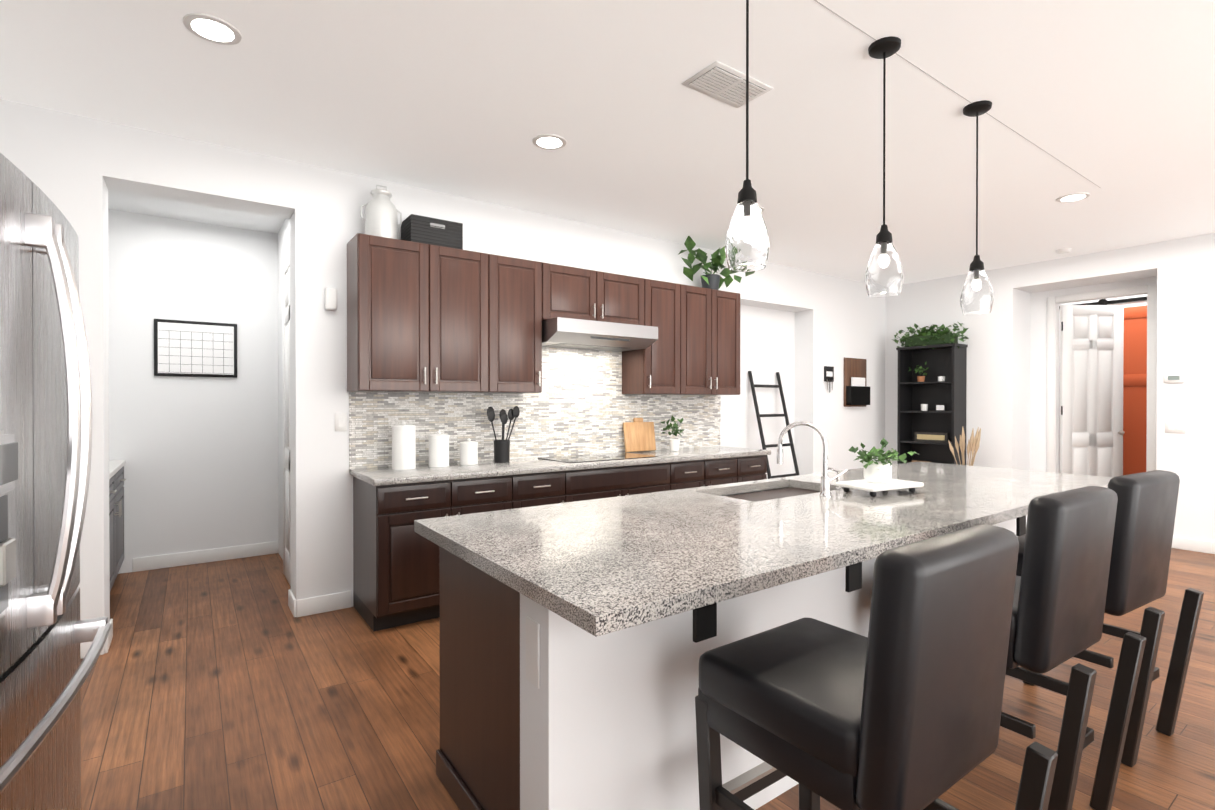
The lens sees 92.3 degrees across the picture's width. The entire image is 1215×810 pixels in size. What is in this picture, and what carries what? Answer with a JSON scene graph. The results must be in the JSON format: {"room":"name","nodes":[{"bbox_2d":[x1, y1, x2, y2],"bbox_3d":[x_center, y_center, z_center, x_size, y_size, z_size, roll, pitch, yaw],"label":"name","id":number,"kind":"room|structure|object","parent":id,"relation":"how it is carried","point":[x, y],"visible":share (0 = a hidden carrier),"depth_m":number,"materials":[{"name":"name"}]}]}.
{"room":"kitchen","nodes":[
{"label":"kitchen","id":0,"kind":"room"},
{"bbox_2d":[108,209,275,573],"bbox_3d":[-3.674,-0.101,4.809,2.350,2.865,0.120,0,0,-35],"label":"wall","id":1,"kind":"structure","parent":0,"point":[203,465],"depth_m":4.87,"materials":[{"name":"white paint"}]},
{"bbox_2d":[154,319,236,377],"bbox_3d":[-3.436,-0.467,4.887,0.570,0.463,0.023,0,0,-35],"label":"wall calendar","id":2,"kind":"object","parent":1,"relation":"attached to","point":[182,348],"visible":1,"depth_m":4.87,"materials":[{"name":"white paper"}]},
{"bbox_2d":[132,541,278,571],"bbox_3d":[-3.370,1.276,4.950,1.020,0.110,0.014,0,0,-35],"label":"baseboard","id":3,"kind":"structure","parent":1,"relation":"attached to","point":[257,549],"depth_m":4.92,"materials":[{"name":"white wood"}]},
{"bbox_2d":[276,219,289,559],"bbox_3d":[-2.443,-0.100,4.624,0.120,2.865,1.590,0,0,-35],"label":"wall","id":4,"kind":"structure","parent":0,"point":[283,236],"depth_m":5.14,"materials":[{"name":"white paint"}]},
{"bbox_2d":[282,252,290,585],"bbox_3d":[-2.299,0.102,4.263,0.049,2.440,0.827,0,0,-35],"label":"hall door","id":5,"kind":"structure","parent":4,"relation":"in","point":[286,397],"depth_m":4.41,"materials":[{"name":"white wood"}]},
{"bbox_2d":[0,99,884,652],"bbox_3d":[0.195,-0.103,5.369,9.300,2.865,0.260,0,0,-35],"label":"wall","id":6,"kind":"structure","parent":0,"point":[74,167],"depth_m":3.76,"materials":[{"name":"white paint"}]},
{"bbox_2d":[80,632,110,658],"bbox_3d":[-2.970,1.286,2.953,0.674,0.110,0.018,0,0,-35],"label":"baseboard","id":7,"kind":"structure","parent":6,"relation":"attached to","point":[84,647],"depth_m":3.10,"materials":[{"name":"white wood"}]},
{"bbox_2d":[292,591,350,617],"bbox_3d":[-1.833,1.282,3.764,0.334,0.110,0.018,0,0,-35],"label":"baseboard","id":8,"kind":"structure","parent":6,"relation":"attached to","point":[318,604],"depth_m":3.75,"materials":[{"name":"white wood"}]},
{"bbox_2d":[325,287,336,309],"bbox_3d":[-1.783,-0.683,3.764,0.070,0.140,0.048,0,0,-35],"label":"air freshener","id":9,"kind":"object","parent":6,"relation":"attached to","point":[330,298],"visible":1,"depth_m":3.74,"materials":[{"name":"white plastic"}]},
{"bbox_2d":[335,413,346,430],"bbox_3d":[-1.745,0.112,3.820,0.072,0.120,0.009,0,0,-35],"label":"switch plate","id":10,"kind":"object","parent":6,"relation":"attached to","point":[340,418],"depth_m":3.82,"materials":[{"name":"white plastic"}]},
{"bbox_2d":[347,233,498,392],"bbox_3d":[-1.245,-0.574,3.979,0.925,0.970,0.324,0,0,-35],"label":"upper cabinet","id":11,"kind":"object","parent":6,"relation":"attached to","point":[422,317],"depth_m":3.81,"materials":[{"name":"brown wood"}]},
{"bbox_2d":[360,184,401,238],"bbox_3d":[-1.477,-1.246,3.815,0.260,0.374,0.200,0,0,-35],"label":"milk can","id":12,"kind":"object","parent":11,"relation":"on","point":[380,219],"visible":0.77,"depth_m":3.74,"materials":[{"name":"white"}]},
{"bbox_2d":[401,214,462,249],"bbox_3d":[-1.207,-1.155,4.014,0.354,0.190,0.234,0,0,-35],"label":"basket","id":13,"kind":"object","parent":11,"relation":"on","point":[429,230],"visible":0.65,"depth_m":3.91,"materials":[{"name":"black wicker"}]},
{"bbox_2d":[499,255,546,392],"bbox_3d":[-0.775,-0.576,4.314,0.489,0.970,0.324,0,0,-35],"label":"upper cabinet","id":14,"kind":"object","parent":6,"relation":"attached to","point":[522,282],"depth_m":4.22,"materials":[{"name":"brown wood"}]},
{"bbox_2d":[547,263,646,325],"bbox_3d":[-0.179,-0.849,4.738,0.976,0.427,0.324,0,0,-35],"label":"upper cabinet","id":15,"kind":"object","parent":6,"relation":"attached to","point":[572,292],"depth_m":4.60,"materials":[{"name":"brown wood"}]},
{"bbox_2d":[542,317,657,351],"bbox_3d":[-0.118,-0.548,4.656,0.945,0.167,0.507,0,0,-35],"label":"range hood","id":16,"kind":"object","parent":15,"relation":"attached to","point":[560,332],"visible":0.93,"depth_m":4.46,"materials":[{"name":"silver metal"}]},
{"bbox_2d":[622,279,686,394],"bbox_3d":[0.410,-0.580,5.159,0.469,0.970,0.324,0,0,-35],"label":"upper cabinet","id":17,"kind":"object","parent":6,"relation":"attached to","point":[660,368],"depth_m":5.03,"materials":[{"name":"brown wood"}]},
{"bbox_2d":[687,285,739,394],"bbox_3d":[0.837,-0.581,5.464,0.841,0.970,0.324,0,0,-35],"label":"upper cabinet","id":18,"kind":"object","parent":6,"relation":"attached to","point":[713,316],"depth_m":5.36,"materials":[{"name":"brown wood"}]},
{"bbox_2d":[679,236,754,289],"bbox_3d":[1.014,-1.306,5.557,0.839,0.477,0.413,0,0,-35],"label":"plant","id":19,"kind":"object","parent":18,"relation":"on","point":[712,281],"visible":0.88,"depth_m":5.49,"materials":[{"name":"green plant"}]},
{"bbox_2d":[824,366,833,391],"bbox_3d":[2.634,-0.303,6.925,0.180,0.310,0.033,0,0,-35],"label":"key holder","id":20,"kind":"object","parent":6,"relation":"attached to","point":[829,374],"visible":0.98,"depth_m":6.92,"materials":[{"name":"black metal"}]},
{"bbox_2d":[844,357,869,406],"bbox_3d":[3.096,-0.280,7.224,0.480,0.600,0.083,0,0,-35],"label":"mail organizer","id":21,"kind":"object","parent":6,"relation":"attached to","point":[856,392],"visible":1,"depth_m":7.19,"materials":[{"name":"brown wood"}]},
{"bbox_2d":[0,0,1214,283],"bbox_3d":[2.450,-1.569,4.129,13.255,0.082,10.014,0,0,-35],"label":"ceiling","id":22,"kind":"structure","parent":0,"point":[1114,100],"depth_m":2.98,"materials":[{"name":"white paint"}]},
{"bbox_2d":[182,13,241,44],"bbox_3d":[-1.598,-1.518,2.364,0.199,0.007,0.199,0,0,31],"label":"recessed light","id":23,"kind":"object","parent":22,"relation":"in","point":[212,29],"depth_m":2.36,"materials":[{"name":"white"}]},
{"bbox_2d":[532,134,566,149],"bbox_3d":[-0.337,-1.523,3.386,0.199,0.007,0.199,0,0,31],"label":"recessed light","id":24,"kind":"object","parent":22,"relation":"in","point":[543,141],"depth_m":3.37,"materials":[{"name":"white"}]},
{"bbox_2d":[681,61,772,107],"bbox_3d":[0.573,-1.516,2.782,0.390,0.013,0.230,0,0,-35],"label":"ceiling vent","id":25,"kind":"object","parent":22,"relation":"in","point":[721,82],"visible":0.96,"depth_m":2.76,"materials":[{"name":"white metal"}]},
{"bbox_2d":[725,0,769,271],"bbox_3d":[0.473,-0.992,1.977,0.150,1.055,0.150,0,0,-35],"label":"pendant light","id":26,"kind":"object","parent":22,"relation":"hanging from","point":[747,245],"visible":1,"depth_m":1.94,"materials":[{"name":"clear glass"}]},
{"bbox_2d":[865,36,903,297],"bbox_3d":[1.173,-0.995,2.476,0.150,1.055,0.150,0,0,-35],"label":"pendant light","id":27,"kind":"object","parent":22,"relation":"hanging from","point":[884,276],"visible":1,"depth_m":2.44,"materials":[{"name":"clear glass"}]},
{"bbox_2d":[960,100,993,314],"bbox_3d":[1.890,-0.997,2.987,0.150,1.055,0.150,0,0,-35],"label":"pendant light","id":28,"kind":"object","parent":22,"relation":"hanging from","point":[977,296],"visible":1,"depth_m":2.96,"materials":[{"name":"clear glass"}]},
{"bbox_2d":[1055,248,1071,253],"bbox_3d":[4.508,-1.520,5.772,0.130,0.033,0.130,0,0,-35],"label":"smoke detector","id":29,"kind":"object","parent":22,"relation":"attached to","point":[1063,251],"visible":1,"depth_m":5.74,"materials":[{"name":"white plastic"}]},
{"bbox_2d":[1056,192,1089,202],"bbox_3d":[3.430,-1.527,4.304,0.199,0.007,0.199,0,0,15],"label":"recessed light","id":30,"kind":"object","parent":22,"relation":"in","point":[1073,197],"depth_m":4.29,"materials":[{"name":"white"}]},
{"bbox_2d":[80,548,1214,809],"bbox_3d":[2.495,1.367,3.829,11.850,0.060,9.450,0,0,-35],"label":"floor","id":31,"kind":"structure","parent":0,"point":[228,684],"depth_m":2.57,"materials":[{"name":"brown wood"}]},
{"bbox_2d":[0,153,111,809],"bbox_3d":[-1.367,0.463,0.955,0.786,1.775,0.903,0,0,-30],"label":"fridge","id":32,"kind":"object","parent":31,"relation":"on","point":[45,426],"visible":1,"depth_m":1.10,"materials":[{"name":"grey metal"}]},
{"bbox_2d":[109,472,120,590],"bbox_3d":[-3.570,0.908,3.572,0.806,0.860,0.758,0,0,-35],"label":"base cabinet","id":33,"kind":"object","parent":31,"relation":"on","point":[116,503],"depth_m":4.03,"materials":[{"name":"grey"}]},
{"bbox_2d":[109,460,124,475],"bbox_3d":[-3.745,0.457,3.818,0.820,0.040,1.404,0,0,-35],"label":"countertop","id":34,"kind":"structure","parent":33,"relation":"on","point":[113,464],"depth_m":4.23,"materials":[{"name":"white stone"}]},
{"bbox_2d":[117,464,124,564],"bbox_3d":[-3.932,0.905,4.079,0.806,0.860,0.756,0,0,-35],"label":"base cabinet","id":35,"kind":"object","parent":31,"relation":"on","point":[120,471],"depth_m":4.44,"materials":[{"name":"grey"}]},
{"bbox_2d":[351,475,524,631],"bbox_3d":[-1.131,0.898,3.889,0.924,0.875,0.616,0,0,-35],"label":"base cabinet","id":36,"kind":"object","parent":31,"relation":"on","point":[396,568],"depth_m":3.53,"materials":[{"name":"brown wood"}]},
{"bbox_2d":[349,447,770,486],"bbox_3d":[-0.101,0.437,4.604,3.484,0.040,0.643,0,0,-35],"label":"countertop","id":37,"kind":"structure","parent":36,"relation":"on","point":[485,468],"depth_m":4.05,"materials":[{"name":"grey stone"}]},
{"bbox_2d":[391,421,415,469],"bbox_3d":[-1.348,0.264,3.865,0.156,0.313,0.156,0,0,-35],"label":"canister","id":38,"kind":"object","parent":37,"relation":"on","point":[403,445],"visible":1,"depth_m":3.80,"materials":[{"name":"white ceramic"}]},
{"bbox_2d":[428,431,449,466],"bbox_3d":[-1.158,0.298,4.013,0.142,0.243,0.142,0,0,-35],"label":"canister","id":39,"kind":"object","parent":37,"relation":"on","point":[438,449],"visible":1,"depth_m":3.96,"materials":[{"name":"white ceramic"}]},
{"bbox_2d":[459,438,477,464],"bbox_3d":[-0.985,0.327,4.149,0.130,0.183,0.130,0,0,-35],"label":"canister","id":40,"kind":"object","parent":37,"relation":"on","point":[468,451],"visible":1,"depth_m":4.10,"materials":[{"name":"white ceramic"}]},
{"bbox_2d":[487,406,519,462],"bbox_3d":[-0.756,0.212,4.299,0.267,0.412,0.120,0,0,-35],"label":"utensil crock","id":41,"kind":"object","parent":37,"relation":"on","point":[502,451],"visible":1,"depth_m":4.26,"materials":[{"name":"black paint"}]},
{"bbox_2d":[537,451,652,462],"bbox_3d":[-0.068,0.414,4.638,0.839,0.006,0.470,0,0,-35],"label":"cooktop","id":42,"kind":"object","parent":37,"relation":"in","point":[600,454],"depth_m":4.63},
{"bbox_2d":[623,418,655,451],"bbox_3d":[0.286,0.263,5.208,0.340,0.298,0.062,0,0,-35],"label":"cutting board","id":43,"kind":"object","parent":37,"relation":"on","point":[639,434],"visible":0.92,"depth_m":5.19,"materials":[{"name":"brown wood"}]},
{"bbox_2d":[661,416,683,450],"bbox_3d":[0.597,0.253,5.308,0.271,0.322,0.185,0,0,-35],"label":"potted plant","id":44,"kind":"object","parent":37,"relation":"on","point":[673,444],"visible":1,"depth_m":5.29,"materials":[{"name":"green plant"}]},
{"bbox_2d":[525,471,576,506],"bbox_3d":[-0.640,0.897,4.239,0.542,0.875,0.616,0,0,-35],"label":"base cabinet","id":45,"kind":"object","parent":31,"relation":"on","point":[554,487],"depth_m":4.04,"materials":[{"name":"brown wood"}]},
{"bbox_2d":[577,463,680,500],"bbox_3d":[-0.071,0.895,4.644,1.113,0.875,0.616,0,0,-35],"label":"base cabinet","id":46,"kind":"object","parent":31,"relation":"on","point":[606,482],"depth_m":4.42,"materials":[{"name":"brown wood"}]},
{"bbox_2d":[681,459,744,488],"bbox_3d":[0.647,0.892,5.156,0.910,0.875,0.616,0,0,-35],"label":"base cabinet","id":47,"kind":"object","parent":31,"relation":"on","point":[706,472],"depth_m":4.95,"materials":[{"name":"brown wood"}]},
{"bbox_2d":[436,517,1026,809],"bbox_3d":[1.153,0.906,2.742,3.615,0.872,1.118,0,0,-35],"label":"kitchen island","id":48,"kind":"object","parent":31,"relation":"on","point":[578,639],"depth_m":1.70,"materials":[{"name":"paint"}]},
{"bbox_2d":[414,461,1112,640],"bbox_3d":[1.142,0.448,2.768,3.720,0.044,1.200,0,0,-35],"label":"island countertop","id":49,"kind":"structure","parent":48,"relation":"on","point":[603,566],"depth_m":1.96,"materials":[{"name":"grey stone"}]},
{"bbox_2d":[777,421,846,495],"bbox_3d":[0.979,0.251,2.807,0.208,0.350,0.256,0,0,-35],"label":"faucet","id":50,"kind":"object","parent":49,"relation":"on","point":[826,479],"visible":1,"depth_m":2.75,"materials":[{"name":"silver metal"}]},
{"bbox_2d":[828,467,841,489],"bbox_3d":[1.142,0.369,2.964,0.058,0.110,0.086,0,0,-35],"label":"soap dispenser","id":51,"kind":"object","parent":49,"relation":"on","point":[837,480],"visible":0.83,"depth_m":2.94,"materials":[{"name":"silver metal"}]},
{"bbox_2d":[835,438,923,496],"bbox_3d":[1.316,0.292,2.833,0.385,0.266,0.290,0,0,-35],"label":"tray","id":52,"kind":"object","parent":49,"relation":"on","point":[877,475],"visible":0.98,"depth_m":2.79,"materials":[{"name":"white paint"}]},
{"bbox_2d":[745,455,767,481],"bbox_3d":[1.100,0.891,5.479,0.462,0.875,0.616,0,0,-35],"label":"base cabinet","id":53,"kind":"object","parent":31,"relation":"on","point":[755,465],"depth_m":5.27,"materials":[{"name":"brown wood"}]},
{"bbox_2d":[748,371,798,478],"bbox_3d":[1.895,0.473,6.467,0.516,1.704,0.432,0,0,-35],"label":"ladder","id":54,"kind":"object","parent":31,"relation":"on","point":[785,415],"visible":0.58,"depth_m":6.49,"materials":[{"name":"black paint"}]},
{"bbox_2d":[695,524,1057,809],"bbox_3d":[0.597,0.812,1.381,0.470,1.078,0.636,0,0,-35],"label":"stool","id":55,"kind":"object","parent":31,"relation":"on","point":[899,707],"visible":1,"depth_m":1.21,"materials":[{"name":"black leather"}]},
{"bbox_2d":[892,322,968,464],"bbox_3d":[3.890,0.162,7.024,0.349,2.318,0.854,0,0,-35],"label":"bookshelf","id":56,"kind":"object","parent":31,"relation":"on","point":[932,380],"visible":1,"depth_m":7.10,"materials":[{"name":"black paint"}]},
{"bbox_2d":[948,427,980,465],"bbox_3d":[3.982,0.779,6.504,0.279,1.087,0.285,0,0,-35],"label":"dried grass","id":57,"kind":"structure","parent":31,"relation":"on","point":[973,445],"depth_m":6.45,"materials":[{"name":"beige plant"}]},
{"bbox_2d":[1000,486,1145,809],"bbox_3d":[1.360,0.809,2.011,0.493,1.078,0.654,0,0,-35],"label":"stool","id":58,"kind":"object","parent":31,"relation":"on","point":[1059,598],"visible":0.52,"depth_m":1.76,"materials":[{"name":"black leather"}]},
{"bbox_2d":[1016,470,1203,766],"bbox_3d":[2.009,0.807,2.474,0.470,1.078,0.636,0,0,-31],"label":"stool","id":59,"kind":"object","parent":31,"relation":"on","point":[1142,537],"visible":0.48,"depth_m":2.23,"materials":[{"name":"black leather"}]},
{"bbox_2d":[726,305,794,476],"bbox_3d":[1.617,-0.109,6.604,1.650,2.865,0.100,0,0,-35],"label":"wall","id":60,"kind":"structure","parent":0,"point":[767,344],"depth_m":6.68,"materials":[{"name":"white paint"}]},
{"bbox_2d":[885,233,1214,541],"bbox_3d":[5.888,-0.101,4.964,0.500,2.865,7.010,0,0,-35],"label":"wall","id":61,"kind":"structure","parent":0,"point":[997,341],"depth_m":6.02,"materials":[{"name":"white paint"}]},
{"bbox_2d":[1164,374,1183,382],"bbox_3d":[5.247,-0.246,5.409,0.022,0.080,0.130,0,0,-35],"label":"thermostat","id":62,"kind":"object","parent":61,"relation":"attached to","point":[1173,378],"visible":1,"depth_m":5.40,"materials":[{"name":"white plastic"}]},
{"bbox_2d":[1165,420,1185,432],"bbox_3d":[5.258,0.198,5.406,0.009,0.120,0.140,0,0,-35],"label":"switch plate","id":63,"kind":"object","parent":61,"relation":"attached to","point":[1175,426],"depth_m":5.40,"materials":[{"name":"white plastic"}]},
{"bbox_2d":[1172,536,1214,553],"bbox_3d":[6.402,1.282,3.810,0.018,0.110,4.224,0,0,-35],"label":"baseboard","id":64,"kind":"structure","parent":61,"relation":"attached to","point":[1189,544],"depth_m":5.31,"materials":[{"name":"white wood"}]},
{"bbox_2d":[1030,277,1156,471],"bbox_3d":[5.369,-0.107,6.208,0.100,2.865,3.200,0,0,-35],"label":"wall","id":65,"kind":"structure","parent":0,"point":[1038,386],"depth_m":6.62,"materials":[{"name":"white paint"}]},
{"bbox_2d":[1059,305,1124,476],"bbox_3d":[5.493,0.091,6.609,0.609,2.440,0.458,0,0,-35],"label":"door","id":66,"kind":"structure","parent":65,"relation":"in","point":[1092,432],"depth_m":6.60,"materials":[{"name":"white wood"}]},
{"bbox_2d":[1047,284,1156,472],"bbox_3d":[5.304,0.052,6.286,0.116,2.545,0.930,0,0,-35],"label":"door frame","id":67,"kind":"structure","parent":65,"relation":"attached to","point":[1053,387],"depth_m":6.32,"materials":[{"name":"white wood"}]},
{"bbox_2d":[1059,296,1146,474],"bbox_3d":[6.370,-0.008,6.985,0.066,2.620,2.500,0,0,-35],"label":"barn door","id":68,"kind":"structure","parent":65,"relation":"in","point":[1135,389],"depth_m":7.01,"materials":[{"name":"orange"}]}
]}

